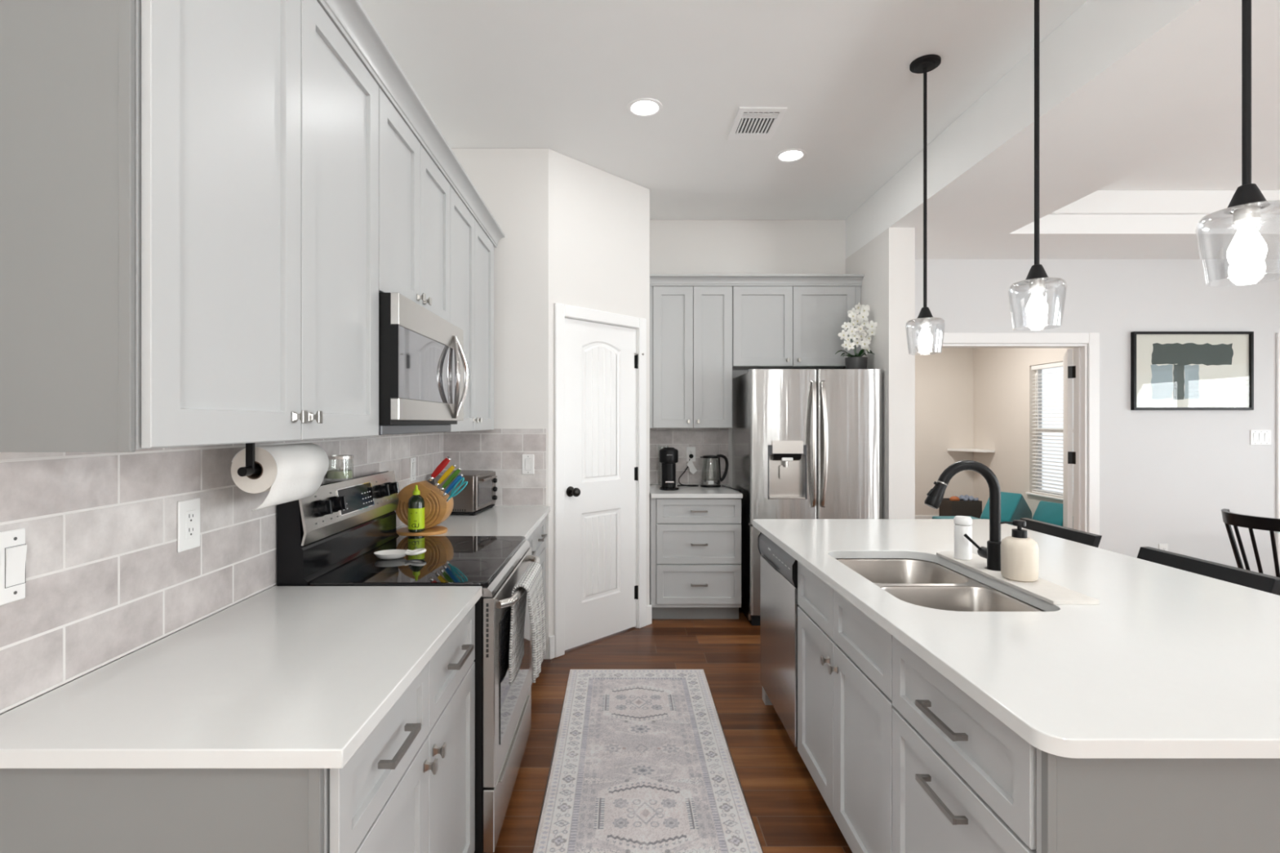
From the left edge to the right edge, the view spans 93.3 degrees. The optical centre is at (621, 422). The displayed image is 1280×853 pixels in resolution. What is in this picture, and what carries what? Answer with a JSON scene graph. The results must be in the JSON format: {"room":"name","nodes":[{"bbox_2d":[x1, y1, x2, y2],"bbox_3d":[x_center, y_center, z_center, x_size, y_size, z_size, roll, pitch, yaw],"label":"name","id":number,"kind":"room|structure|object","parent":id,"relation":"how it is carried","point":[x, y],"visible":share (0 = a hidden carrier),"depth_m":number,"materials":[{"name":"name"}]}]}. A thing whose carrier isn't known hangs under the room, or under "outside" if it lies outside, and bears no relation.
{"room":"kitchen","nodes":[
{"label":"kitchen","id":0,"kind":"room"},
{"bbox_2d":[0,432,443,715],"bbox_3d":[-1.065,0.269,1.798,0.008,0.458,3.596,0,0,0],"label":"tiled wall","id":1,"kind":"structure","parent":0,"point":[107,578],"depth_m":1.30,"materials":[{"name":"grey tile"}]},
{"bbox_2d":[0,528,26,605],"bbox_3d":[-1.055,0.249,1.028,0.010,0.125,0.085,0,0,0],"label":"light switch","id":2,"kind":"object","parent":1,"relation":"attached to","point":[13,547],"visible":1,"depth_m":1.05,"materials":[{"name":"white plastic"}]},
{"bbox_2d":[177,497,199,552],"bbox_3d":[-1.056,0.249,1.477,0.008,0.122,0.074,0,0,0],"label":"power outlet","id":3,"kind":"object","parent":1,"relation":"attached to","point":[188,510],"visible":1,"depth_m":1.47,"materials":[{"name":"white plastic"}]},
{"bbox_2d":[185,509,195,539],"bbox_3d":[-1.054,0.249,1.477,0.002,0.068,0.034,0,0,0],"label":"receptacle","id":4,"kind":"object","parent":3,"relation":"attached to","point":[190,514],"depth_m":1.48,"materials":[{"name":"white plastic"}]},
{"bbox_2d":[0,0,378,452],"bbox_3d":[-0.890,-0.491,1.390,0.356,1.074,0.908,0,0,0],"label":"upper cabinet","id":5,"kind":"object","parent":1,"relation":"attached to","point":[257,121],"depth_m":1.04,"materials":[{"name":"grey paint"}]},
{"bbox_2d":[237,443,262,476],"bbox_3d":[-0.916,0.086,1.619,0.036,0.088,0.322,0,0,0],"label":"paper towel holder","id":6,"kind":"object","parent":5,"relation":"attached to","point":[250,468],"visible":0.54,"depth_m":1.49,"materials":[{"name":"black metal"}]},
{"bbox_2d":[231,443,328,511],"bbox_3d":[-0.915,0.140,1.636,0.117,0.160,0.264,0,0,0],"label":"paper towel roll","id":7,"kind":"object","parent":6,"relation":"hanging from","point":[291,472],"visible":0.97,"depth_m":1.56,"materials":[{"name":"paper"}]},
{"bbox_2d":[316,0,505,247],"bbox_3d":[-0.877,-1.066,2.243,0.382,0.075,2.625,0,0,0],"label":"trim","id":8,"kind":"structure","parent":1,"relation":"attached to","point":[350,18],"depth_m":1.98,"materials":[{"name":"grey paint"}]},
{"bbox_2d":[410,457,416,481],"bbox_3d":[-1.055,0.236,3.063,0.010,0.118,0.072,0,0,0],"label":"light switch","id":9,"kind":"object","parent":1,"relation":"attached to","point":[413,460],"visible":1,"depth_m":3.06,"materials":[{"name":"white plastic"}]},
{"bbox_2d":[378,87,449,322],"bbox_3d":[-0.890,-0.716,2.227,0.356,0.625,0.762,0,0,0],"label":"upper cabinet","id":10,"kind":"object","parent":1,"relation":"attached to","point":[414,194],"visible":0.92,"depth_m":2.13,"materials":[{"name":"grey paint"}]},
{"bbox_2d":[439,185,493,432],"bbox_3d":[-0.890,-0.493,3.074,0.356,1.070,0.928,0,0,0],"label":"upper cabinet","id":11,"kind":"object","parent":1,"relation":"attached to","point":[471,251],"visible":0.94,"depth_m":3.02,"materials":[{"name":"grey paint"}]},
{"bbox_2d":[408,484,424,532],"bbox_3d":[-0.912,0.380,2.683,0.070,0.206,0.071,0,0,0],"label":"oil bottle","id":12,"kind":"object","parent":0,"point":[416,502],"visible":1,"depth_m":2.65,"materials":[{"name":"green plastic"}]},
{"bbox_2d":[378,292,469,435],"bbox_3d":[-0.849,-0.179,2.227,0.422,0.437,0.758,0,0,0],"label":"microwave","id":13,"kind":"object","parent":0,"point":[423,365],"visible":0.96,"depth_m":2.03,"materials":[{"name":"silver metal"}]},
{"bbox_2d":[451,148,548,659],"bbox_3d":[-0.814,-0.112,3.653,0.752,3.048,0.094,0,0,0],"label":"wall","id":14,"kind":"structure","parent":0,"point":[513,184],"depth_m":3.61,"materials":[{"name":"paint"}]},
{"bbox_2d":[443,428,546,506],"bbox_3d":[-0.761,0.267,3.601,0.618,0.460,0.008,0,0,0],"label":"tiled wall","id":15,"kind":"structure","parent":14,"relation":"attached to","point":[500,451],"depth_m":3.60,"materials":[{"name":"grey tile"}]},
{"bbox_2d":[522,454,533,474],"bbox_3d":[-0.557,0.249,3.591,0.072,0.118,0.010,0,0,0],"label":"light switch","id":16,"kind":"object","parent":15,"relation":"attached to","point":[527,460],"visible":1,"depth_m":3.59,"materials":[{"name":"white plastic"}]},
{"bbox_2d":[548,148,649,636],"bbox_3d":[-0.157,-0.112,3.957,0.894,3.048,0.100,0,0,-45],"label":"wall","id":17,"kind":"structure","parent":0,"point":[599,220],"depth_m":3.86,"materials":[{"name":"paint"}]},
{"bbox_2d":[554,302,646,657],"bbox_3d":[-0.137,0.346,3.932,0.804,2.131,0.164,0,0,-45],"label":"door","id":18,"kind":"structure","parent":17,"relation":"in","point":[600,357],"depth_m":3.91,"materials":[{"name":"paint"}]},
{"bbox_2d":[548,604,652,659],"bbox_3d":[-0.112,1.345,3.921,0.013,0.135,0.905,0,0,45],"label":"baseboard","id":19,"kind":"structure","parent":17,"relation":"attached to","point":[649,608],"depth_m":3.62,"materials":[{"name":"paint"}]},
{"bbox_2d":[493,607,852,852],"bbox_3d":[4.100,1.462,2.850,10.800,0.100,12.300,0,0,0],"label":"floor","id":20,"kind":"structure","parent":0,"point":[789,814],"depth_m":2.79,"materials":[{"name":"brown wood"}]},
{"bbox_2d":[0,768,324,852],"bbox_3d":[-0.764,0.971,0.944,0.592,0.882,0.013,0,0,0],"label":"end panel","id":21,"kind":"object","parent":20,"relation":"on","point":[42,811],"visible":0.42,"depth_m":0.94,"materials":[{"name":"laminate"}]},
{"bbox_2d":[324,604,475,852],"bbox_3d":[-0.740,0.971,1.395,0.652,0.882,0.886,0,0,0],"label":"base cabinet","id":22,"kind":"object","parent":20,"relation":"on","point":[409,787],"visible":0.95,"depth_m":1.34,"materials":[{"name":"grey paint"}]},
{"bbox_2d":[0,586,482,768],"bbox_3d":[-0.743,0.513,1.381,0.635,0.030,0.922,0,0,0],"label":"countertop","id":23,"kind":"structure","parent":22,"relation":"on","point":[280,677],"depth_m":1.13,"materials":[{"name":"white stone"}]},
{"bbox_2d":[276,471,540,852],"bbox_3d":[-0.692,0.810,2.231,0.728,1.204,0.766,0,0,0],"label":"electric range","id":24,"kind":"object","parent":20,"relation":"on","point":[331,536],"visible":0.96,"depth_m":1.98,"materials":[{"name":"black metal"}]},
{"bbox_2d":[326,454,353,481],"bbox_3d":[-1.022,0.164,2.190,0.092,0.088,0.092,0,0,0],"label":"candle jar","id":25,"kind":"object","parent":24,"relation":"on","point":[335,475],"visible":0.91,"depth_m":2.16,"materials":[{"name":"clear glass"}]},
{"bbox_2d":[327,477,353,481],"bbox_3d":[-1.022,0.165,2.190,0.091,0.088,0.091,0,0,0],"label":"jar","id":26,"kind":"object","parent":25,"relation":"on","point":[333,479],"depth_m":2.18,"materials":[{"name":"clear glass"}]},
{"bbox_2d":[373,548,426,559],"bbox_3d":[-0.802,0.475,2.190,0.182,0.029,0.092,0,0,-9],"label":"spoon rest","id":27,"kind":"object","parent":24,"relation":"on","point":[389,554],"visible":1,"depth_m":2.18,"materials":[{"name":"white ceramic"}]},
{"bbox_2d":[373,549,408,559],"bbox_3d":[-0.832,0.479,2.185,0.122,0.021,0.092,0,0,-9],"label":"bowl","id":28,"kind":"object","parent":27,"relation":"on","point":[389,554],"depth_m":2.18,"materials":[{"name":"white ceramic"}]},
{"bbox_2d":[309,536,525,587],"bbox_3d":[-0.687,0.498,2.231,0.550,0.017,0.766,0,0,0],"label":"cooktop","id":29,"kind":"object","parent":24,"relation":"in","point":[484,562],"depth_m":2.09,"materials":[{"name":"black glass"}]},
{"bbox_2d":[508,562,546,684],"bbox_3d":[-0.331,0.719,2.171,0.083,0.350,0.379,0,0,0],"label":"dish towel","id":30,"kind":"object","parent":24,"relation":"hanging from","point":[531,580],"visible":0.97,"depth_m":2.12,"materials":[{"name":"white fabric"}]},
{"bbox_2d":[527,517,546,684],"bbox_3d":[-0.740,0.971,3.114,0.652,0.882,0.968,0,0,0],"label":"base cabinet","id":31,"kind":"object","parent":20,"relation":"on","point":[536,540],"visible":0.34,"depth_m":3.31,"materials":[{"name":"grey paint"}]},
{"bbox_2d":[396,506,550,540],"bbox_3d":[-0.743,0.513,3.109,0.635,0.030,0.974,0,0,0],"label":"countertop","id":32,"kind":"structure","parent":31,"relation":"on","point":[495,521],"depth_m":3.03,"materials":[{"name":"white stone"}]},
{"bbox_2d":[395,480,453,536],"bbox_3d":[-0.906,0.384,2.743,0.244,0.228,0.208,0,0,4],"label":"knife block","id":33,"kind":"object","parent":32,"relation":"on","point":[437,509],"visible":0.73,"depth_m":2.72,"materials":[{"name":"brown wood"}]},
{"bbox_2d":[428,456,451,481],"bbox_3d":[-0.838,0.214,2.781,0.103,0.114,0.020,0,0,4],"label":"kitchen knife","id":34,"kind":"object","parent":33,"relation":"in","point":[444,463],"visible":1,"depth_m":2.77,"materials":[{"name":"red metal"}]},
{"bbox_2d":[434,464,456,487],"bbox_3d":[-0.808,0.244,2.767,0.097,0.108,0.019,0,0,4],"label":"kitchen knife","id":35,"kind":"object","parent":33,"relation":"in","point":[449,471],"visible":1,"depth_m":2.76,"materials":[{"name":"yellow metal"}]},
{"bbox_2d":[439,467,461,492],"bbox_3d":[-0.781,0.261,2.755,0.100,0.111,0.019,0,0,4],"label":"kitchen knife","id":36,"kind":"object","parent":33,"relation":"in","point":[453,476],"visible":1,"depth_m":2.75,"materials":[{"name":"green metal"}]},
{"bbox_2d":[442,473,463,497],"bbox_3d":[-0.768,0.285,2.744,0.096,0.106,0.019,0,0,4],"label":"kitchen knife","id":37,"kind":"object","parent":33,"relation":"in","point":[454,482],"visible":1,"depth_m":2.74,"materials":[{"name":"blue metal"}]},
{"bbox_2d":[446,477,467,502],"bbox_3d":[-0.746,0.306,2.726,0.105,0.115,0.018,0,0,0],"label":"scissors","id":38,"kind":"object","parent":33,"relation":"in","point":[462,483],"visible":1,"depth_m":2.72,"materials":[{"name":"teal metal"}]},
{"bbox_2d":[434,470,497,515],"bbox_3d":[-0.858,0.390,3.401,0.267,0.215,0.336,0,0,6],"label":"toaster","id":39,"kind":"object","parent":32,"relation":"on","point":[478,495],"visible":0.8,"depth_m":3.25,"materials":[{"name":"metal"}]},
{"bbox_2d":[532,669,763,852],"bbox_3d":[0.085,1.408,2.185,0.757,0.006,2.510,0,0,0],"label":"runner rug","id":40,"kind":"object","parent":20,"relation":"on","point":[642,762],"visible":1,"depth_m":2.42,"materials":[{"name":"grey fabric"}]},
{"bbox_2d":[649,496,741,618],"bbox_3d":[0.523,0.971,4.541,0.640,0.882,0.646,0,0,0],"label":"base cabinet","id":41,"kind":"object","parent":20,"relation":"on","point":[695,543],"visible":0.97,"depth_m":4.26,"materials":[{"name":"grey paint"}]},
{"bbox_2d":[649,484,742,497],"bbox_3d":[0.524,0.513,4.542,0.642,0.030,0.647,0,0,0],"label":"countertop","id":42,"kind":"structure","parent":41,"relation":"on","point":[684,491],"depth_m":4.30,"materials":[{"name":"white stone"}]},
{"bbox_2d":[658,447,698,490],"bbox_3d":[0.424,0.340,4.662,0.224,0.315,0.493,0,0,37],"label":"coffee maker","id":43,"kind":"object","parent":42,"relation":"on","point":[668,456],"visible":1,"depth_m":4.49,"materials":[{"name":"black plastic"}]},
{"bbox_2d":[700,454,740,492],"bbox_3d":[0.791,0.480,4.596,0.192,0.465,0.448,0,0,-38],"label":"electric kettle","id":44,"kind":"object","parent":42,"relation":"on","point":[708,482],"visible":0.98,"depth_m":4.67,"materials":[{"name":"metal"}]},
{"bbox_2d":[762,687,772,705],"bbox_3d":[1.011,0.971,3.053,0.590,0.882,0.065,0,0,0],"label":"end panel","id":45,"kind":"object","parent":20,"relation":"on","point":[766,700],"visible":0.14,"depth_m":3.02,"materials":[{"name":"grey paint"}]},
{"bbox_2d":[758,532,799,747],"bbox_3d":[0.978,0.970,2.710,0.597,0.882,0.605,0,0,0],"label":"dishwasher","id":46,"kind":"object","parent":20,"relation":"on","point":[779,569],"visible":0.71,"depth_m":2.64,"materials":[{"name":"metal"}]},
{"bbox_2d":[732,368,882,626],"bbox_3d":[1.337,0.518,4.460,0.906,1.788,0.771,0,0,0],"label":"refrigerator","id":47,"kind":"object","parent":20,"relation":"on","point":[807,443],"visible":0.73,"depth_m":4.14,"materials":[{"name":"metal"}]},
{"bbox_2d":[772,453,801,460],"bbox_3d":[1.134,0.237,4.157,0.188,0.050,0.055,0,0,0],"label":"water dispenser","id":48,"kind":"object","parent":47,"relation":"attached to","point":[775,456],"depth_m":4.14,"materials":[{"name":"black plastic"}]},
{"bbox_2d":[835,302,877,368],"bbox_3d":[1.675,-0.606,4.366,0.280,0.502,0.217,0,0,0],"label":"potted orchid","id":49,"kind":"object","parent":47,"relation":"on","point":[856,362],"visible":0.98,"depth_m":4.30,"materials":[{"name":"white plant"}]},
{"bbox_2d":[797,561,895,852],"bbox_3d":[0.987,0.971,1.979,0.638,0.882,0.836,0,0,0],"label":"base cabinet","id":50,"kind":"object","parent":20,"relation":"on","point":[845,706],"visible":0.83,"depth_m":1.90,"materials":[{"name":"grey paint"}]},
{"bbox_2d":[752,519,1279,758],"bbox_3d":[1.282,0.513,2.035,1.225,0.030,2.170,0,0,0],"label":"countertop","id":51,"kind":"structure","parent":50,"relation":"on","point":[1170,662],"depth_m":1.37,"materials":[{"name":"white stone"}]},
{"bbox_2d":[835,558,1044,611],"bbox_3d":[0.984,0.625,1.972,0.427,0.190,0.780,0,0,0],"label":"sink","id":52,"kind":"object","parent":51,"relation":"in","point":[922,583],"visible":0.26,"depth_m":1.96,"materials":[{"name":"metal"}]},
{"bbox_2d":[924,460,1001,571],"bbox_3d":[1.141,0.311,2.040,0.265,0.372,0.106,0,0,0],"label":"kitchen faucet","id":53,"kind":"object","parent":51,"relation":"on","point":[992,553],"visible":0.94,"depth_m":2.00,"materials":[{"name":"black metal"}]},
{"bbox_2d":[936,551,1099,604],"bbox_3d":[1.246,0.493,1.971,0.132,0.010,0.638,0,0,0],"label":"tray","id":54,"kind":"object","parent":51,"relation":"on","point":[1049,592],"visible":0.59,"depth_m":1.80,"materials":[{"name":"white ceramic"}]},
{"bbox_2d":[954,515,972,559],"bbox_3d":[1.222,0.411,2.165,0.057,0.152,0.057,0,0,0],"label":"shaker bottle","id":55,"kind":"object","parent":54,"relation":"on","point":[962,524],"visible":0.99,"depth_m":2.14,"materials":[{"name":"white plastic"}]},
{"bbox_2d":[1000,520,1039,582],"bbox_3d":[1.240,0.397,1.885,0.101,0.182,0.100,0,0,0],"label":"soap dispenser","id":56,"kind":"object","parent":54,"relation":"on","point":[1020,553],"visible":1,"depth_m":1.85,"materials":[{"name":"beige ceramic"}]},
{"bbox_2d":[932,515,980,519],"bbox_3d":[3.663,1.224,6.470,0.445,0.374,0.500,0,0,0],"label":"cushion","id":57,"kind":"object","parent":20,"relation":"on","point":[933,517],"visible":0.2,"depth_m":6.63,"materials":[{"name":"teal fabric"}]},
{"bbox_2d":[938,497,982,518],"bbox_3d":[4.310,1.196,7.700,0.380,0.429,0.300,0,0,0],"label":"storage box","id":58,"kind":"object","parent":20,"relation":"on","point":[947,507],"visible":0.37,"depth_m":7.55,"materials":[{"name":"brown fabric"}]},
{"bbox_2d":[949,496,959,501],"bbox_3d":[4.195,0.969,7.620,0.121,0.079,0.099,0,0,0],"label":"toy","id":59,"kind":"object","parent":58,"relation":"on","point":[953,498],"visible":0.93,"depth_m":7.59,"materials":[{"name":"orange plastic"}]},
{"bbox_2d":[956,494,978,501],"bbox_3d":[4.377,0.955,7.676,0.228,0.083,0.220,0,0,0],"label":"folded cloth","id":60,"kind":"object","parent":58,"relation":"on","point":[965,498],"visible":0.94,"depth_m":7.60,"materials":[{"name":"white fabric"}]},
{"bbox_2d":[892,635,1041,852],"bbox_3d":[0.985,0.971,1.284,0.642,0.882,0.551,0,0,0],"label":"base cabinet","id":61,"kind":"object","parent":20,"relation":"on","point":[964,781],"visible":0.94,"depth_m":1.28,"materials":[{"name":"grey paint"}]},
{"bbox_2d":[980,491,1031,526],"bbox_3d":[4.370,1.093,6.828,1.227,0.635,0.351,0,0,-45],"label":"armchair","id":62,"kind":"object","parent":20,"relation":"on","point":[1014,506],"visible":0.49,"depth_m":6.57,"materials":[{"name":"teal fabric"}]},
{"bbox_2d":[1031,501,1073,528],"bbox_3d":[4.602,1.131,6.452,0.819,0.560,0.342,0,0,-42],"label":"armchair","id":63,"kind":"object","parent":20,"relation":"on","point":[1051,513],"visible":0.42,"depth_m":6.36,"materials":[{"name":"teal fabric"}]},
{"bbox_2d":[1019,518,1102,547],"bbox_3d":[1.922,0.960,2.955,0.450,0.907,0.510,0,0,0],"label":"counter stool","id":64,"kind":"object","parent":20,"relation":"on","point":[1069,534],"visible":0.03,"depth_m":2.89,"materials":[{"name":"black paint"}]},
{"bbox_2d":[1041,751,1279,852],"bbox_3d":[1.099,0.971,0.998,0.802,0.882,0.016,0,0,0],"label":"end panel","id":65,"kind":"object","parent":20,"relation":"on","point":[1089,805],"visible":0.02,"depth_m":0.99,"materials":[{"name":"laminate"}]},
{"bbox_2d":[1136,546,1279,595],"bbox_3d":[1.922,0.960,2.212,0.450,0.907,0.510,0,0,0],"label":"counter stool","id":66,"kind":"object","parent":20,"relation":"on","point":[1253,580],"visible":0.02,"depth_m":2.15,"materials":[{"name":"black paint"}]},
{"bbox_2d":[1221,508,1279,595],"bbox_3d":[3.734,0.965,3.393,0.537,0.896,0.492,0,0,-8],"label":"dining chair","id":67,"kind":"object","parent":20,"relation":"on","point":[1229,518],"visible":0.56,"depth_m":3.36,"materials":[{"name":"black paint"}]},
{"bbox_2d":[359,0,1087,219],"bbox_3d":[0.395,-1.688,0.898,3.170,0.100,8.196,0,0,0],"label":"ceiling","id":68,"kind":"structure","parent":0,"point":[562,77],"depth_m":2.89,"materials":[{"name":"paint"}]},
{"bbox_2d":[626,97,662,116],"bbox_3d":[0.119,-1.634,3.137,0.184,0.007,0.184,0,0,0],"label":"recessed light","id":69,"kind":"object","parent":68,"relation":"in","point":[640,107],"visible":1,"depth_m":3.13,"materials":[{"name":"white plastic"}]},
{"bbox_2d":[727,106,787,139],"bbox_3d":[0.735,-1.633,3.308,0.250,0.008,0.348,0,0,0],"label":"ceiling vent","id":70,"kind":"object","parent":68,"relation":"in","point":[749,122],"visible":1,"depth_m":3.29,"materials":[{"name":"white metal"}]},
{"bbox_2d":[775,148,806,162],"bbox_3d":[1.035,-1.634,3.700,0.184,0.007,0.184,0,0,0],"label":"recessed light","id":71,"kind":"object","parent":68,"relation":"in","point":[788,155],"visible":1,"depth_m":3.69,"materials":[{"name":"white plastic"}]},
{"bbox_2d":[905,53,945,355],"bbox_3d":[1.380,-0.976,2.750,0.163,1.323,0.163,0,0,30],"label":"pendant light","id":72,"kind":"object","parent":68,"relation":"hanging from","point":[925,64],"visible":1,"depth_m":2.74,"materials":[{"name":"black metal"}]},
{"bbox_2d":[920,318,930,325],"bbox_3d":[1.380,-0.457,2.750,0.043,0.029,0.043,0,0,0],"label":"socket","id":73,"kind":"object","parent":72,"relation":"attached to","point":[923,322],"depth_m":2.73,"materials":[{"name":"silver metal"}]},
{"bbox_2d":[1008,0,1066,331],"bbox_3d":[1.380,-0.976,2.010,0.163,1.323,0.163,0,0,30],"label":"pendant light","id":74,"kind":"object","parent":68,"relation":"hanging from","point":[1037,308],"visible":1,"depth_m":2.00,"materials":[{"name":"black metal"}]},
{"bbox_2d":[1024,263,1049,290],"bbox_3d":[1.380,-0.483,2.010,0.072,0.082,0.072,0,0,0],"label":"socket","id":75,"kind":"object","parent":74,"relation":"attached to","point":[1037,270],"depth_m":1.99,"materials":[{"name":"black metal"}]},
{"bbox_2d":[1195,0,1279,287],"bbox_3d":[1.380,-0.976,1.335,0.163,1.323,0.163,0,0,30],"label":"pendant light","id":76,"kind":"object","parent":68,"relation":"hanging from","point":[1247,248],"visible":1,"depth_m":1.33,"materials":[{"name":"black"}]},
{"bbox_2d":[1223,183,1270,224],"bbox_3d":[1.380,-0.483,1.335,0.072,0.082,0.072,0,0,0],"label":"socket","id":77,"kind":"object","parent":76,"relation":"attached to","point":[1246,194],"depth_m":1.32,"materials":[{"name":"black metal"}]},
{"bbox_2d":[845,227,915,519],"bbox_3d":[1.892,0.047,4.540,0.176,2.730,0.913,0,0,0],"label":"wall pier","id":78,"kind":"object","parent":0,"point":[886,262],"visible":0.43,"depth_m":4.08,"materials":[{"name":"paint"}]},
{"bbox_2d":[915,347,973,515],"bbox_3d":[3.365,0.047,6.699,2.930,2.730,3.403,0,0,0],"label":"wall","id":79,"kind":"structure","parent":0,"point":[944,380],"depth_m":8.30,"materials":[{"name":"paint"}]},
{"bbox_2d":[915,515,933,519],"bbox_3d":[3.420,1.345,6.653,2.820,0.135,3.294,0,0,0],"label":"baseboard","id":80,"kind":"structure","parent":79,"relation":"attached to","point":[916,517],"depth_m":8.29,"materials":[{"name":"paint"}]},
{"bbox_2d":[947,448,995,452],"bbox_3d":[4.643,0.372,8.050,0.365,0.030,0.460,0,0,0],"label":"corner shelf","id":81,"kind":"object","parent":79,"relation":"attached to","point":[952,450],"visible":1,"depth_m":8.01,"materials":[{"name":"paint"}]},
{"bbox_2d":[649,219,1279,576],"bbox_3d":[3.350,-0.112,4.936,6.500,3.048,0.120,0,0,0],"label":"wall","id":82,"kind":"structure","parent":0,"point":[1168,477],"depth_m":4.88,"materials":[{"name":"paint"}]},
{"bbox_2d":[649,427,728,484],"bbox_3d":[0.529,0.269,4.871,0.662,0.458,0.008,0,0,0],"label":"tiled wall","id":83,"kind":"structure","parent":82,"relation":"attached to","point":[706,441],"depth_m":4.87,"materials":[{"name":"grey tile"}]},
{"bbox_2d":[686,446,695,461],"bbox_3d":[0.557,0.255,4.862,0.072,0.118,0.008,0,0,0],"label":"power outlet","id":84,"kind":"object","parent":83,"relation":"attached to","point":[690,450],"visible":1,"depth_m":4.86,"materials":[{"name":"white plastic"}]},
{"bbox_2d":[688,449,693,458],"bbox_3d":[0.557,0.255,4.860,0.034,0.068,0.002,0,0,0],"label":"receptacle","id":85,"kind":"object","parent":84,"relation":"attached to","point":[691,451],"depth_m":4.86,"materials":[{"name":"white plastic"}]},
{"bbox_2d":[649,286,732,427],"bbox_3d":[0.518,-0.493,4.695,0.630,1.070,0.354,0,0,0],"label":"upper cabinet","id":86,"kind":"object","parent":82,"relation":"attached to","point":[691,327],"visible":0.98,"depth_m":4.55,"materials":[{"name":"grey paint"}]},
{"bbox_2d":[649,274,864,286],"bbox_3d":[1.001,-1.066,4.684,1.604,0.075,0.381,0,0,0],"label":"trim","id":87,"kind":"structure","parent":82,"relation":"attached to","point":[655,280],"depth_m":4.53,"materials":[{"name":"grey paint"}]},
{"bbox_2d":[732,286,861,369],"bbox_3d":[1.318,-0.726,4.695,0.966,0.604,0.354,0,0,0],"label":"upper cabinet","id":88,"kind":"object","parent":82,"relation":"attached to","point":[774,327],"visible":0.92,"depth_m":4.56,"materials":[{"name":"grey paint"}]},
{"bbox_2d":[915,332,1099,548],"bbox_3d":[3.185,0.344,5.001,2.316,2.136,0.687,0,0,-19],"label":"door frame","id":89,"kind":"structure","parent":82,"relation":"in","point":[1079,341],"depth_m":4.87,"materials":[{"name":"paint"}]},
{"bbox_2d":[1159,543,1168,551],"bbox_3d":[4.366,1.037,4.871,0.072,0.118,0.008,0,0,0],"label":"power outlet","id":90,"kind":"object","parent":82,"relation":"attached to","point":[1162,546],"visible":0.4,"depth_m":4.87,"materials":[{"name":"white plastic"}]},
{"bbox_2d":[1130,331,1253,409],"bbox_3d":[4.585,-0.415,4.859,0.960,0.630,0.032,0,0,0],"label":"framed art","id":91,"kind":"object","parent":82,"relation":"attached to","point":[1170,370],"visible":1,"depth_m":4.86,"materials":[{"name":"paper"}]},
{"bbox_2d":[1250,430,1271,444],"bbox_3d":[5.150,0.120,4.870,0.165,0.118,0.010,0,0,0],"label":"light switch","id":92,"kind":"object","parent":82,"relation":"attached to","point":[1257,437],"visible":1,"depth_m":4.87,"materials":[{"name":"white plastic"}]},
{"bbox_2d":[1275,332,1279,569],"bbox_3d":[5.782,0.344,4.894,1.015,2.136,0.073,0,0,0],"label":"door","id":93,"kind":"structure","parent":82,"relation":"in","point":[1277,335],"depth_m":4.86,"materials":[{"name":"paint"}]},
{"bbox_2d":[973,347,1073,518],"bbox_3d":[4.900,0.047,6.699,0.140,2.730,3.403,0,0,0],"label":"wall","id":94,"kind":"structure","parent":0,"point":[1004,388],"depth_m":7.55,"materials":[{"name":"paint"}]},
{"bbox_2d":[1025,368,1073,502],"bbox_3d":[4.875,0.088,6.455,0.150,1.522,1.470,0,0,0],"label":"window","id":95,"kind":"structure","parent":94,"relation":"in","point":[1039,371],"depth_m":7.12,"materials":[{"name":"paint"}]},
{"bbox_2d":[1031,360,1073,498],"bbox_3d":[4.854,0.077,6.455,0.069,1.492,1.386,0,0,0],"label":"window blind","id":96,"kind":"object","parent":95,"relation":"attached to","point":[1054,365],"visible":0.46,"depth_m":6.89,"materials":[{"name":"white plastic"}]},
{"bbox_2d":[845,0,1256,258],"bbox_3d":[1.892,-1.478,0.898,0.176,0.319,8.196,0,0,0],"label":"wall header","id":97,"kind":"structure","parent":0,"point":[1104,46],"depth_m":2.60,"materials":[{"name":"paint"}]},
{"bbox_2d":[915,0,1279,259],"bbox_3d":[4.290,-1.385,0.888,4.620,0.135,8.176,0,0,0],"label":"ceiling","id":98,"kind":"structure","parent":0,"point":[1195,94],"depth_m":3.20,"materials":[{"name":"paint"}]},
{"bbox_2d":[1048,101,1279,214],"bbox_3d":[4.350,-1.566,1.160,3.500,0.224,6.320,0,0,0],"label":"ceiling","id":99,"kind":"structure","parent":0,"point":[1202,177],"depth_m":4.01,"materials":[{"name":"paint"}]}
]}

